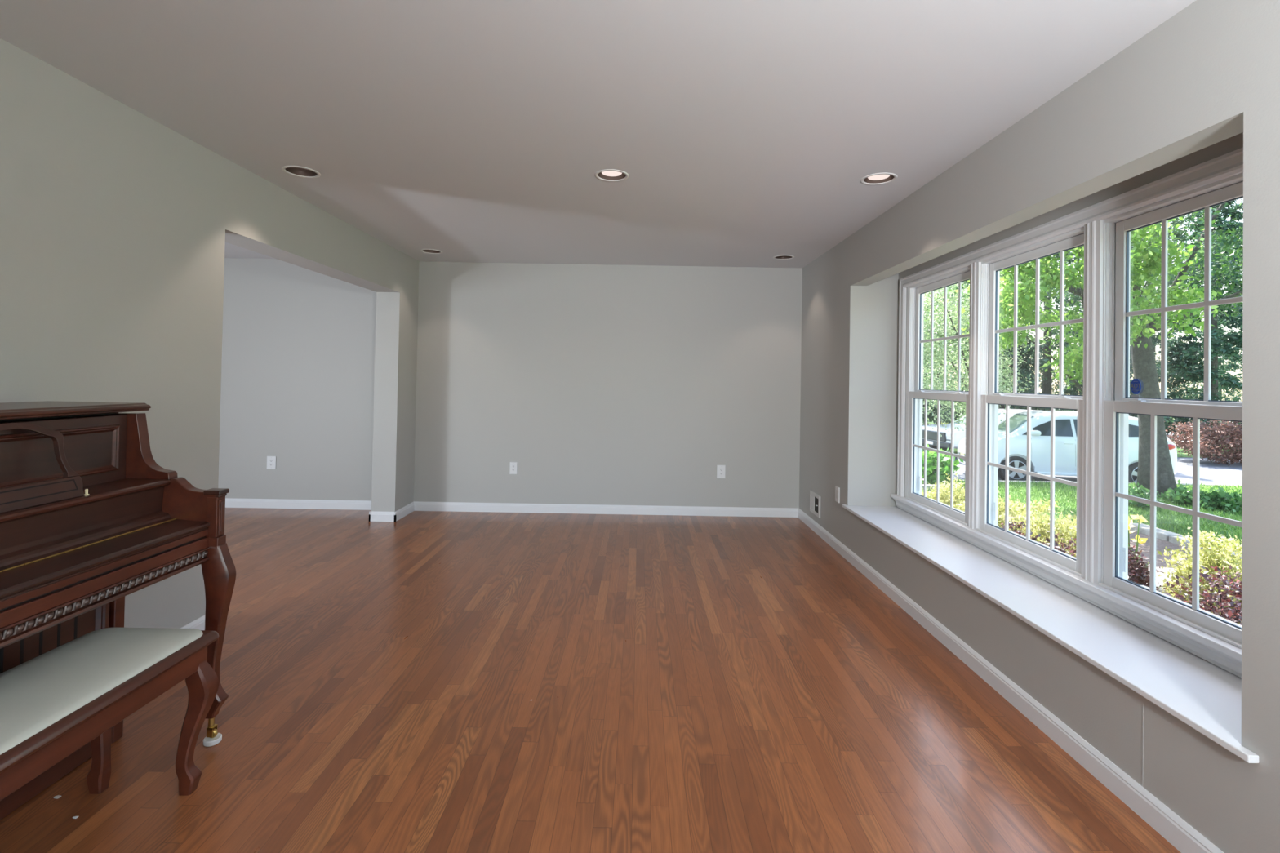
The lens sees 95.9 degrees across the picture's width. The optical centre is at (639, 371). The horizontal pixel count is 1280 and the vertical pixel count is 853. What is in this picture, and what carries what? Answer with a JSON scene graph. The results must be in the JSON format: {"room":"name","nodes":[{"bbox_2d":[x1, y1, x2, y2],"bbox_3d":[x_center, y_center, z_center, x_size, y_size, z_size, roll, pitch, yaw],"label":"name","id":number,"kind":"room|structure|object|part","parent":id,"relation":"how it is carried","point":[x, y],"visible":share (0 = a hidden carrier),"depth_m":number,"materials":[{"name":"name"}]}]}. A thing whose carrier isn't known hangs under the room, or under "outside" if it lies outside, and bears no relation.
{"room":"music room","nodes":[
{"label":"music room","id":0,"kind":"room"},
{"bbox_2d":[0,38,418,628],"bbox_3d":[-2.293,0.080,1.225,0.212,2.440,8.854,1,-1,0],"label":"wall","id":1,"kind":"structure","parent":0,"point":[116,224],"depth_m":2.56,"materials":[{"name":"grey paint"}]},
{"bbox_2d":[180,502,414,630],"bbox_3d":[-2.314,1.256,1.208,0.242,0.087,8.853,1,-1,0],"label":"baseboard","id":2,"kind":"structure","parent":1,"relation":"attached to","point":[199,624],"depth_m":5.19,"materials":[{"name":"white paint"}]},
{"bbox_2d":[217,257,802,508],"bbox_3d":[-1.977,0.047,5.728,8.350,2.840,0.150,1,-1,0],"label":"wall","id":3,"kind":"structure","parent":0,"point":[606,384],"depth_m":5.65,"materials":[{"name":"grey paint"}]},
{"bbox_2d":[266,456,275,469],"bbox_3d":[-3.599,0.896,5.636,0.088,0.126,0.009,1,-1,0],"label":"wall outlet","id":4,"kind":"object","parent":3,"relation":"attached to","point":[271,460],"visible":1,"depth_m":5.63,"materials":[{"name":"white plastic"}]},
{"bbox_2d":[269,459,272,466],"bbox_3d":[-3.599,0.896,5.634,0.034,0.068,0.003,1,-1,0],"label":"receptacle","id":5,"kind":"object","parent":4,"relation":"attached to","point":[270,460],"depth_m":5.63,"materials":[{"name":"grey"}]},
{"bbox_2d":[225,497,371,521],"bbox_3d":[-4.223,1.280,5.411,3.602,0.087,0.448,1,-1,0],"label":"baseboard","id":6,"kind":"structure","parent":3,"relation":"attached to","point":[229,503],"depth_m":5.62,"materials":[{"name":"white paint"}]},
{"bbox_2d":[509,462,517,474],"bbox_3d":[-1.234,0.949,5.636,0.072,0.118,0.009,1,-1,0],"label":"wall outlet","id":7,"kind":"object","parent":3,"relation":"attached to","point":[513,465],"visible":1,"depth_m":5.63,"materials":[{"name":"white plastic"}]},
{"bbox_2d":[511,464,515,471],"bbox_3d":[-1.234,0.949,5.634,0.034,0.068,0.003,1,-1,0],"label":"receptacle","id":8,"kind":"object","parent":7,"relation":"attached to","point":[513,465],"depth_m":5.63,"materials":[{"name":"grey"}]},
{"bbox_2d":[413,501,798,517],"bbox_3d":[-0.327,1.351,5.629,3.766,0.087,0.014,1,-1,0],"label":"baseboard","id":9,"kind":"structure","parent":3,"relation":"attached to","point":[419,506],"depth_m":5.62,"materials":[{"name":"white paint"}]},
{"bbox_2d":[716,465,725,478],"bbox_3d":[0.796,0.984,5.637,0.082,0.128,0.009,1,-1,0],"label":"wall outlet","id":10,"kind":"object","parent":3,"relation":"attached to","point":[721,469],"visible":1,"depth_m":5.63,"materials":[{"name":"white plastic"}]},
{"bbox_2d":[719,468,723,475],"bbox_3d":[0.796,0.984,5.634,0.034,0.068,0.003,1,-1,0],"label":"receptacle","id":11,"kind":"object","parent":10,"relation":"attached to","point":[721,470],"depth_m":5.63,"materials":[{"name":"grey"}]},
{"bbox_2d":[0,507,1180,852],"bbox_3d":[-1.994,1.365,1.208,8.060,0.120,8.854,1,-1,0],"label":"floor","id":12,"kind":"structure","parent":0,"point":[694,684],"depth_m":2.25,"materials":[{"name":"brown wood"}]},
{"bbox_2d":[0,627,218,800],"bbox_3d":[-1.557,1.061,1.485,0.402,0.512,0.770,1,-1,0],"label":"piano bench","id":13,"kind":"object","parent":12,"relation":"on","point":[69,696],"visible":1,"depth_m":1.57,"materials":[{"name":"brown wood"}]},
{"bbox_3d":[-1.714,1.090,1.829,0.089,0.457,0.066,1,-1,0],"label":"leg","id":14,"kind":"part","parent":13,"relation":"part of","materials":[{"name":"red wood"}]},
{"bbox_3d":[-1.401,1.096,1.829,0.089,0.457,0.066,1,-1,0],"label":"leg","id":15,"kind":"part","parent":13,"relation":"part of","materials":[{"name":"red wood"}]},
{"bbox_2d":[0,400,235,820],"bbox_3d":[-1.811,0.706,1.335,0.708,1.201,1.515,1,-1,0],"label":"upright piano","id":16,"kind":"object","parent":12,"relation":"on","point":[90,520],"visible":0.9,"depth_m":1.79,"materials":[{"name":"brown wood"}]},
{"bbox_3d":[-1.888,0.954,1.334,0.009,0.590,1.414,1,-1,0],"label":"panel","id":17,"kind":"part","parent":16,"relation":"part of","materials":[{"name":"brown wood"}]},
{"bbox_3d":[-1.818,0.258,1.343,0.010,0.160,1.344,1,-1,0],"label":"panel moulding","id":18,"kind":"part","parent":16,"relation":"part of","materials":[{"name":"brown wood"}]},
{"bbox_3d":[-1.837,0.260,1.343,0.027,0.230,1.414,1,-1,0],"label":"panel","id":19,"kind":"part","parent":16,"relation":"part of","materials":[{"name":"brown wood"}]},
{"bbox_3d":[-1.966,0.116,1.343,0.377,0.028,1.515,1,-1,0],"label":"lid","id":20,"kind":"part","parent":16,"relation":"part of","materials":[{"name":"brown wood"}]},
{"bbox_2d":[0,478,170,524],"bbox_3d":[-1.746,0.387,1.342,0.162,0.025,1.414,1,-1,0],"label":"shelf","id":21,"kind":"object","parent":16,"relation":"attached to","point":[102,491],"depth_m":1.76,"materials":[{"name":"brown wood"}]},
{"bbox_3d":[-1.697,0.371,1.770,0.013,0.019,0.013,1,-1,0],"label":"desk knob","id":22,"kind":"part","parent":16,"relation":"part of","materials":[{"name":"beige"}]},
{"bbox_3d":[-1.874,0.936,1.334,0.018,0.545,1.390,1,-1,0],"label":"panel moulding","id":23,"kind":"part","parent":16,"relation":"part of","materials":[{"name":"brown wood"}]},
{"bbox_3d":[-1.619,0.595,1.339,0.184,0.036,1.414,1,-1,0],"label":"key rail","id":24,"kind":"part","parent":16,"relation":"part of","materials":[{"name":"red wood"}]},
{"bbox_3d":[-1.617,0.638,1.338,0.189,0.050,1.414,1,-1,0],"label":"bead rail","id":25,"kind":"part","parent":16,"relation":"part of","materials":[{"name":"brown wood"}]},
{"bbox_3d":[-1.611,0.530,2.067,0.207,0.291,0.040,1,-1,0],"label":"arm","id":26,"kind":"part","parent":16,"relation":"part of","materials":[{"name":"red wood"}]},
{"bbox_3d":[-1.515,0.520,2.067,0.045,0.142,0.042,1,-1,0],"label":"post","id":27,"kind":"part","parent":16,"relation":"part of","materials":[{"name":"red wood"}]},
{"bbox_3d":[-1.511,0.926,2.062,0.101,0.610,0.048,1,-1,0],"label":"cabriole leg","id":28,"kind":"part","parent":16,"relation":"part of","materials":[{"name":"red wood"}]},
{"bbox_2d":[203,733,222,746],"bbox_3d":[-1.523,1.315,2.057,0.055,0.019,0.055,1,-1,0],"label":"cup","id":29,"kind":"object","parent":12,"relation":"on","point":[207,742],"visible":0.9,"depth_m":2.04,"materials":[{"name":"white plastic"}]},
{"bbox_2d":[0,0,1195,267],"bbox_3d":[-1.950,-1.204,1.243,8.060,0.140,8.854,1,-1,0],"label":"ceiling","id":30,"kind":"structure","parent":0,"point":[744,133],"depth_m":2.30,"materials":[{"name":"white paint"}]},
{"bbox_2d":[281,165,320,177],"bbox_3d":[-1.875,-1.166,3.201,0.188,0.129,0.188,1,-1,0],"label":"recessed light","id":31,"kind":"object","parent":30,"relation":"in","point":[300,171],"visible":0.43,"depth_m":3.25,"materials":[{"name":"white metal"}]},
{"bbox_2d":[420,248,442,253],"bbox_3d":[-1.873,-1.139,5.195,0.188,0.129,0.188,1,-1,0],"label":"recessed light","id":32,"kind":"object","parent":30,"relation":"in","point":[425,251],"visible":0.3,"depth_m":5.25,"materials":[{"name":"white metal"}]},
{"bbox_2d":[594,168,628,182],"bbox_3d":[-0.153,-1.137,3.173,0.188,0.129,0.188,1,-1,0],"label":"recessed light","id":33,"kind":"object","parent":30,"relation":"in","point":[606,175],"visible":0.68,"depth_m":3.20,"materials":[{"name":"white metal"}]},
{"bbox_3d":[-0.153,-1.102,3.172,0.120,0.039,0.120,1,-1,0],"label":"bulb","id":34,"kind":"part","parent":33,"relation":"part of","materials":[{"name":"white glass"}]},
{"bbox_2d":[773,254,794,259],"bbox_3d":[1.295,-1.084,5.188,0.188,0.129,0.188,1,-1,0],"label":"recessed light","id":35,"kind":"object","parent":30,"relation":"in","point":[783,256],"visible":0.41,"depth_m":5.25,"materials":[{"name":"white metal"}]},
{"bbox_2d":[860,172,897,185],"bbox_3d":[1.307,-1.111,3.153,0.188,0.129,0.188,1,-1,0],"label":"recessed light","id":36,"kind":"object","parent":30,"relation":"in","point":[882,178],"visible":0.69,"depth_m":3.17,"materials":[{"name":"white metal"}]},
{"bbox_3d":[1.306,-1.074,3.153,0.120,0.039,0.120,1,-1,0],"label":"bulb","id":37,"kind":"part","parent":36,"relation":"part of","materials":[{"name":"white glass"}]},
{"bbox_2d":[799,0,1279,852],"bbox_3d":[1.817,0.152,1.226,0.480,2.440,8.854,1,-1,0],"label":"wall","id":38,"kind":"structure","parent":0,"point":[1202,85],"depth_m":1.97,"materials":[{"name":"grey paint"}]},
{"bbox_2d":[809,490,820,518],"bbox_3d":[1.551,1.178,5.115,0.016,0.186,0.274,1,-1,0],"label":"electrical outlet","id":39,"kind":"object","parent":38,"relation":"in","point":[815,500],"visible":1,"depth_m":5.11,"materials":[{"name":"white plastic"}]},
{"bbox_3d":[1.555,1.179,5.178,0.007,0.144,0.090,1,-1,0],"label":"damper panel","id":40,"kind":"part","parent":39,"relation":"part of","materials":[{"name":"white plastic"}]},
{"bbox_2d":[835,485,839,502],"bbox_3d":[1.557,0.972,4.545,0.012,0.120,0.080,1,-1,0],"label":"cable plate","id":41,"kind":"object","parent":38,"relation":"attached to","point":[837,488],"visible":1,"depth_m":4.53,"materials":[{"name":"white plastic"}]},
{"bbox_2d":[904,266,999,527],"bbox_3d":[2.022,0.143,3.777,0.190,1.608,0.870,1,-1,0],"label":"window","id":42,"kind":"structure","parent":38,"relation":"in","point":[915,393],"depth_m":3.96,"materials":[{"name":"white plastic"}]},
{"bbox_3d":[1.952,0.524,3.772,0.029,0.766,0.772,1,-1,0],"label":"sash","id":43,"kind":"part","parent":42,"relation":"part of","materials":[{"name":"white plastic"}]},
{"bbox_2d":[913,399,965,508],"bbox_3d":[1.952,0.524,3.772,0.011,0.674,0.674,1,-1,0],"label":"grille","id":44,"kind":"object","parent":42,"relation":"attached to","point":[936,504],"depth_m":3.77,"materials":[{"name":"white plastic"}]},
{"bbox_3d":[2.003,-0.214,3.782,0.029,0.777,0.760,1,-1,0],"label":"sash","id":45,"kind":"part","parent":42,"relation":"part of","materials":[{"name":"white plastic"}]},
{"bbox_2d":[919,281,968,391],"bbox_3d":[2.003,-0.213,3.782,0.011,0.687,0.674,1,-1,0],"label":"grille","id":46,"kind":"object","parent":42,"relation":"attached to","point":[946,284],"depth_m":3.79,"materials":[{"name":"white plastic"}]},
{"bbox_2d":[797,508,1223,852],"bbox_3d":[1.550,1.324,1.209,0.016,0.087,8.853,1,-1,0],"label":"baseboard","id":47,"kind":"structure","parent":38,"relation":"attached to","point":[1183,837],"depth_m":2.16,"materials":[{"name":"white paint"}]},
{"bbox_2d":[976,226,1084,577],"bbox_3d":[2.022,0.132,2.902,0.190,1.608,0.870,1,-1,0],"label":"window","id":48,"kind":"structure","parent":38,"relation":"in","point":[990,398],"depth_m":3.02,"materials":[{"name":"white plastic"}]},
{"bbox_3d":[1.952,0.512,2.897,0.029,0.766,0.772,1,-1,0],"label":"sash","id":49,"kind":"part","parent":48,"relation":"part of","materials":[{"name":"white plastic"}]},
{"bbox_2d":[986,404,1076,550],"bbox_3d":[1.952,0.512,2.897,0.011,0.674,0.674,1,-1,0],"label":"grille","id":50,"kind":"object","parent":48,"relation":"attached to","point":[1027,541],"depth_m":2.89,"materials":[{"name":"white plastic"}]},
{"bbox_3d":[2.003,-0.226,2.907,0.029,0.777,0.760,1,-1,0],"label":"sash","id":51,"kind":"part","parent":48,"relation":"part of","materials":[{"name":"white plastic"}]},
{"bbox_2d":[995,250,1083,395],"bbox_3d":[2.003,-0.225,2.907,0.011,0.687,0.674,1,-1,0],"label":"grille","id":52,"kind":"object","parent":48,"relation":"attached to","point":[1037,257],"depth_m":2.91,"materials":[{"name":"white plastic"}]},
{"bbox_2d":[967,219,1103,584],"bbox_3d":[1.931,0.133,2.902,0.023,1.533,0.960,1,-1,0],"label":"trim","id":53,"kind":"structure","parent":38,"relation":"attached to","point":[1094,230],"depth_m":2.47,"materials":[{"name":"white paint"}]},
{"bbox_2d":[842,504,1258,763],"bbox_3d":[1.731,1.004,2.915,0.393,0.020,2.921,1,-1,0],"label":"window sill","id":54,"kind":"structure","parent":38,"relation":"attached to","point":[1206,697],"depth_m":2.15,"materials":[{"name":"white paint"}]},
{"bbox_2d":[890,493,1241,678],"bbox_3d":[1.930,0.948,2.912,0.107,0.095,2.817,1,-1,0],"label":"trim","id":55,"kind":"structure","parent":38,"relation":"attached to","point":[1227,656],"depth_m":2.37,"materials":[{"name":"white paint"}]},
{"bbox_2d":[897,147,1243,497],"bbox_3d":[1.932,0.097,2.904,0.022,1.606,2.778,1,-1,0],"label":"trim","id":56,"kind":"structure","parent":38,"relation":"attached to","point":[1229,164],"depth_m":2.65,"materials":[{"name":"white paint"}]},
{"bbox_2d":[1098,172,1243,648],"bbox_3d":[2.023,0.119,2.030,0.190,1.608,0.870,1,-1,0],"label":"window","id":57,"kind":"structure","parent":38,"relation":"in","point":[1117,402],"depth_m":2.21,"materials":[{"name":"white plastic"}]},
{"bbox_2d":[1130,378,1141,397],"bbox_3d":[1.995,0.070,2.320,0.001,0.077,0.048,1,-1,0],"label":"window sticker","id":58,"kind":"object","parent":57,"relation":"attached to","point":[1135,385],"visible":1,"depth_m":2.32,"materials":[{"name":"blue plastic"}]},
{"bbox_3d":[1.953,0.500,2.025,0.029,0.766,0.772,1,-1,0],"label":"sash","id":59,"kind":"part","parent":57,"relation":"part of","materials":[{"name":"white plastic"}]},
{"bbox_3d":[2.004,-0.238,2.035,0.029,0.777,0.760,1,-1,0],"label":"sash","id":60,"kind":"part","parent":57,"relation":"part of","materials":[{"name":"white plastic"}]},
{"bbox_2d":[1115,414,1242,610],"bbox_3d":[1.953,0.500,2.025,0.011,0.674,0.674,1,-1,0],"label":"window pane","id":61,"kind":"object","parent":57,"relation":"attached to","point":[1151,593],"depth_m":2.15,"materials":[{"name":"clear glass"}]},
{"bbox_2d":[1125,206,1242,400],"bbox_3d":[2.004,-0.237,2.035,0.011,0.687,0.674,1,-1,0],"label":"grille","id":62,"kind":"object","parent":57,"relation":"attached to","point":[1207,304],"depth_m":2.19,"materials":[{"name":"white plastic"}]},
{"bbox_2d":[1164,418,1242,466],"bbox_3d":[17.963,2.072,17.596,3.798,1.603,2.565,1,-1,3],"label":"shrub","id":63,"kind":"object","parent":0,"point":[1226,432],"visible":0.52,"depth_m":17.41,"materials":[{"name":"brown"}]},
{"label":"outside","id":64,"kind":"structure","parent":0,"visible":0},
{"bbox_2d":[921,455,1242,484],"bbox_3d":[35.975,3.289,15.747,67.940,0.300,6.850,1,-1,0],"label":"driveway","id":65,"kind":"structure","parent":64,"point":[1211,473],"depth_m":15.52,"materials":[{"name":"concrete"}]},
{"bbox_2d":[922,408,1038,452],"bbox_3d":[11.677,2.028,18.883,5.007,1.559,1.922,1,-1,-12],"label":"utility vehicle","id":66,"kind":"object","parent":65,"relation":"on","point":[931,434],"visible":0.26,"depth_m":18.15,"materials":[{"name":"white paint"}]},
{"bbox_3d":[9.229,2.277,18.360,0.012,0.100,0.300,1,-1,-12],"label":"licence plate","id":67,"kind":"part","parent":66,"relation":"part of","materials":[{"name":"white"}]},
{"bbox_2d":[922,429,946,441],"bbox_3d":[9.310,2.049,18.379,0.110,0.280,1.240,1,-1,-12],"label":"grille","id":68,"kind":"object","parent":66,"relation":"attached to","point":[931,434],"depth_m":18.23,"materials":[{"name":"black plastic"}]},
{"bbox_2d":[957,410,1177,482],"bbox_3d":[10.190,1.841,14.081,4.195,1.742,2.086,1,-1,14],"label":"hatchback car","id":69,"kind":"object","parent":65,"relation":"on","point":[1066,421],"visible":0.33,"depth_m":13.43,"materials":[{"name":"white paint"}]},
{"bbox_2d":[1031,430,1041,435],"bbox_3d":[9.137,1.436,13.338,0.255,0.133,0.128,1,-1,14],"label":"mirror","id":70,"kind":"object","parent":69,"relation":"attached to","point":[1033,433],"depth_m":13.29,"materials":[{"name":"white paint"}]},
{"bbox_2d":[1168,444,1175,449],"bbox_3d":[11.810,1.697,12.885,0.340,0.144,0.088,1,-1,1],"label":"tail light","id":71,"kind":"object","parent":69,"relation":"attached to","point":[1171,446],"depth_m":12.86,"materials":[{"name":"red plastic"}]},
{"bbox_2d":[921,479,1241,486],"bbox_3d":[30.981,2.911,12.400,57.940,0.290,0.150,1,-1,0],"label":"kerb","id":72,"kind":"object","parent":65,"relation":"on","point":[1003,481],"depth_m":12.38,"materials":[{"name":"concrete"}]},
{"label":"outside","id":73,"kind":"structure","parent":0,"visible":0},
{"bbox_2d":[922,400,1233,457],"bbox_3d":[40.927,3.898,54.570,98.000,0.320,70.800,1,-1,0],"label":"lawn","id":74,"kind":"structure","parent":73,"point":[955,451],"depth_m":20.18,"materials":[{"name":"green plant"}]},
{"bbox_2d":[922,295,949,446],"bbox_3d":[9.854,-1.672,22.387,3.570,9.979,3.732,1,-1,-17],"label":"evergreen tree","id":75,"kind":"object","parent":74,"relation":"on","point":[930,416],"visible":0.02,"depth_m":21.80,"materials":[{"name":"green plant"}]},
{"bbox_2d":[922,281,968,424],"bbox_3d":[15.273,-3.097,29.147,5.328,13.456,4.975,1,-1,0],"label":"evergreen tree","id":76,"kind":"object","parent":74,"relation":"on","point":[963,282],"visible":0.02,"depth_m":28.23,"materials":[{"name":"green plant"}]},
{"bbox_2d":[923,283,969,425],"bbox_3d":[13.329,-0.801,25.525,5.665,7.368,5.240,1,-1,0],"label":"leafy tree","id":77,"kind":"object","parent":74,"relation":"on","point":[948,287],"visible":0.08,"depth_m":24.67,"materials":[{"name":"green plant"}]},
{"bbox_2d":[922,274,1057,436],"bbox_3d":[8.435,-0.264,15.510,4.552,5.852,4.326,1,-1,32],"label":"leafy tree","id":78,"kind":"object","parent":74,"relation":"on","point":[964,357],"visible":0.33,"depth_m":14.96,"materials":[{"name":"green plant"}]},
{"bbox_2d":[940,269,1052,423],"bbox_3d":[13.949,-2.184,22.433,4.053,11.284,3.933,1,-1,15],"label":"evergreen tree","id":79,"kind":"object","parent":74,"relation":"on","point":[1025,371],"visible":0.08,"depth_m":21.81,"materials":[{"name":"green plant"}]},
{"bbox_2d":[948,300,1057,409],"bbox_3d":[24.757,-4.208,39.265,7.065,16.953,7.079,1,-1,17],"label":"evergreen tree","id":80,"kind":"object","parent":74,"relation":"on","point":[1039,300],"visible":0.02,"depth_m":37.90,"materials":[{"name":"green plant"}]},
{"bbox_2d":[1004,250,1083,410],"bbox_3d":[20.541,-3.552,29.142,4.852,14.390,5.189,2,-1,-36],"label":"evergreen tree","id":81,"kind":"object","parent":74,"relation":"on","point":[1047,384],"visible":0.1,"depth_m":28.86,"materials":[{"name":"green plant"}]},
{"bbox_2d":[1052,248,1173,426],"bbox_3d":[18.134,-2.740,22.366,3.939,12.390,3.952,2,-1,-33],"label":"evergreen tree","id":82,"kind":"object","parent":74,"relation":"on","point":[1066,392],"visible":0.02,"depth_m":22.48,"materials":[{"name":"green plant"}]},
{"bbox_2d":[1070,275,1160,392],"bbox_3d":[31.884,-4.571,39.123,6.741,17.067,6.582,0,-1,42],"label":"evergreen tree","id":83,"kind":"object","parent":74,"relation":"on","point":[1082,275],"visible":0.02,"depth_m":39.42,"materials":[{"name":"green plant"}]},
{"bbox_2d":[1129,224,1204,433],"bbox_3d":[25.651,-4.039,29.183,4.699,15.199,5.180,1,-1,5],"label":"evergreen tree","id":84,"kind":"object","parent":74,"relation":"on","point":[1154,338],"visible":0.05,"depth_m":28.09,"materials":[{"name":"green plant"}]},
{"bbox_2d":[1155,200,1243,450],"bbox_3d":[22.351,-3.111,22.591,3.956,13.293,3.596,1,-1,-16],"label":"evergreen tree","id":85,"kind":"object","parent":74,"relation":"on","point":[1193,353],"visible":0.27,"depth_m":22.15,"materials":[{"name":"green plant"}]},
{"bbox_2d":[1158,202,1243,420],"bbox_3d":[39.156,-4.851,39.328,6.649,18.193,6.767,1,-1,17],"label":"evergreen tree","id":86,"kind":"object","parent":74,"relation":"on","point":[1233,205],"visible":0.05,"depth_m":38.82,"materials":[{"name":"green plant"}]},
{"bbox_2d":[1201,198,1243,422],"bbox_3d":[30.908,-3.790,29.110,5.226,15.058,4.644,1,-1,7],"label":"evergreen tree","id":87,"kind":"object","parent":74,"relation":"on","point":[1229,366],"visible":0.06,"depth_m":29.37,"materials":[{"name":"green plant"}]},
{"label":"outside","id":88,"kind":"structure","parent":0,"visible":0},
{"bbox_2d":[921,478,1242,546],"bbox_3d":[30.985,2.818,0.150,57.940,0.400,24.350,1,-1,0],"label":"lawn","id":89,"kind":"structure","parent":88,"point":[1138,511],"depth_m":9.86,"materials":[{"name":"green plant"}]},
{"bbox_2d":[921,484,955,490],"bbox_3d":[5.686,2.278,11.272,1.150,0.100,0.140,1,-1,0],"label":"edging stone","id":90,"kind":"object","parent":89,"relation":"on","point":[928,486],"visible":0.12,"depth_m":11.20,"materials":[{"name":"grey stone"}]},
{"bbox_2d":[921,443,964,484],"bbox_3d":[6.090,1.940,11.920,1.039,0.882,1.168,1,-1,0],"label":"bush","id":91,"kind":"object","parent":89,"relation":"on","point":[931,456],"visible":0.69,"depth_m":11.68,"materials":[{"name":"green plant"}]},
{"bbox_2d":[946,217,1241,395],"bbox_3d":[7.361,-0.467,9.572,4.188,5.619,2.948,1,-1,18],"label":"leafy tree","id":92,"kind":"object","parent":89,"relation":"on","point":[1152,258],"visible":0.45,"depth_m":9.08,"materials":[{"name":"green plant"}]},
{"bbox_2d":[946,198,1243,497],"bbox_3d":[10.824,-1.812,12.069,8.398,8.520,8.072,2,-1,-36],"label":"leafy tree","id":93,"kind":"object","parent":89,"relation":"on","point":[1144,364],"visible":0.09,"depth_m":11.08,"materials":[{"name":"green plant"}]},
{"bbox_2d":[1022,522,1237,617],"bbox_3d":[4.517,2.158,3.273,4.990,0.120,10.600,1,-1,0],"label":"planting bed","id":94,"kind":"object","parent":89,"relation":"on","point":[1161,544],"visible":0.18,"depth_m":7.10,"materials":[{"name":"brown soil"}]},
{"bbox_2d":[921,473,964,511],"bbox_3d":[3.555,1.667,6.770,0.895,0.936,0.909,1,-1,17],"label":"shrub","id":95,"kind":"object","parent":94,"relation":"on","point":[944,490],"visible":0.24,"depth_m":6.62,"materials":[{"name":"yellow plant"}]},
{"bbox_2d":[949,486,1047,534],"bbox_3d":[3.632,1.649,5.869,0.916,0.952,0.975,1,-1,-8],"label":"shrub","id":96,"kind":"object","parent":94,"relation":"on","point":[1001,512],"visible":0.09,"depth_m":5.76,"materials":[{"name":"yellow plant"}]},
{"bbox_2d":[997,515,1075,554],"bbox_3d":[3.029,1.638,4.611,0.719,0.918,0.838,1,-1,-24],"label":"shrub","id":97,"kind":"object","parent":94,"relation":"on","point":[1018,526],"visible":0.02,"depth_m":4.67,"materials":[{"name":"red plant"}]},
{"bbox_2d":[999,497,1076,556],"bbox_3d":[3.643,1.614,5.018,0.923,0.996,1.004,0,-1,33],"label":"shrub","id":98,"kind":"object","parent":94,"relation":"on","point":[1061,527],"visible":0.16,"depth_m":4.98,"materials":[{"name":"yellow plant"}]},
{"bbox_2d":[1038,530,1076,557],"bbox_3d":[2.960,1.601,3.959,0.743,0.976,0.747,2,-1,-38],"label":"shrub","id":99,"kind":"object","parent":94,"relation":"on","point":[1055,536],"visible":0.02,"depth_m":3.98,"materials":[{"name":"red plant"}]},
{"bbox_2d":[1128,514,1149,565],"bbox_3d":[4.345,1.683,5.052,0.266,0.873,0.240,1,-1,-29],"label":"lily","id":100,"kind":"object","parent":94,"relation":"on","point":[1142,540],"visible":0.39,"depth_m":5.04,"materials":[{"name":"yellow plant"}]},
{"bbox_2d":[1128,543,1166,591],"bbox_3d":[3.901,1.725,4.622,0.472,0.769,0.518,1,-1,-22],"label":"shrub","id":101,"kind":"object","parent":94,"relation":"on","point":[1137,574],"visible":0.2,"depth_m":4.51,"materials":[{"name":"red plant"}]},
{"bbox_2d":[1145,567,1211,599],"bbox_3d":[4.964,2.051,5.525,1.019,0.210,0.570,1,-1,0],"label":"flat stone","id":102,"kind":"object","parent":94,"relation":"on","point":[1164,570],"visible":0.06,"depth_m":5.53,"materials":[{"name":"grey stone"}]},
{"bbox_2d":[1156,527,1241,624],"bbox_3d":[4.334,1.650,4.231,0.849,0.928,0.827,1,-1,-12],"label":"shrub","id":103,"kind":"object","parent":94,"relation":"on","point":[1222,558],"visible":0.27,"depth_m":4.30,"materials":[{"name":"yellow plant"}]},
{"bbox_2d":[1156,564,1241,625],"bbox_3d":[3.604,1.643,3.483,0.812,0.898,0.856,1,-1,3],"label":"shrub","id":104,"kind":"object","parent":94,"relation":"on","point":[1211,599],"visible":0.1,"depth_m":3.58,"materials":[{"name":"red plant"}]},
{"bbox_2d":[1128,482,1150,501],"bbox_3d":[8.709,2.179,10.363,0.772,0.389,0.756,1,-1,0],"label":"plant","id":105,"kind":"object","parent":89,"relation":"on","point":[1131,486],"visible":0.08,"depth_m":10.30,"materials":[{"name":"green plant"}]},
{"bbox_2d":[1128,484,1164,508],"bbox_3d":[8.638,2.173,9.961,0.650,0.403,0.659,0,-1,35],"label":"plant","id":106,"kind":"object","parent":89,"relation":"on","point":[1140,493],"visible":0.47,"depth_m":9.91,"materials":[{"name":"green plant"}]},
{"bbox_2d":[1128,523,1182,541],"bbox_3d":[6.911,2.211,7.758,0.220,0.180,0.630,1,-1,0],"label":"block","id":107,"kind":"object","parent":89,"relation":"on","point":[1164,535],"visible":0.36,"depth_m":7.70,"materials":[{"name":"concrete"}]},
{"bbox_2d":[1160,479,1202,505],"bbox_3d":[9.697,2.152,10.296,0.665,0.483,0.667,1,-1,0],"label":"plant","id":108,"kind":"object","parent":89,"relation":"on","point":[1180,495],"visible":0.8,"depth_m":10.21,"materials":[{"name":"green plant"}]},
{"bbox_2d":[1168,535,1225,551],"bbox_3d":[6.911,2.202,7.084,0.220,0.180,0.680,1,-1,0],"label":"block","id":109,"kind":"object","parent":89,"relation":"on","point":[1172,539],"visible":0.21,"depth_m":7.31,"materials":[{"name":"concrete"}]},
{"bbox_2d":[1184,484,1237,510],"bbox_3d":[9.856,2.187,9.965,0.772,0.424,0.633,1,-1,0],"label":"plant","id":110,"kind":"object","parent":89,"relation":"on","point":[1206,500],"visible":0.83,"depth_m":9.85,"materials":[{"name":"green plant"}]},
{"bbox_2d":[1208,488,1242,511],"bbox_3d":[10.037,2.197,9.752,0.662,0.405,0.729,0,-1,40],"label":"plant","id":111,"kind":"object","parent":89,"relation":"on","point":[1232,504],"visible":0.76,"depth_m":9.67,"materials":[{"name":"green plant"}]}
]}

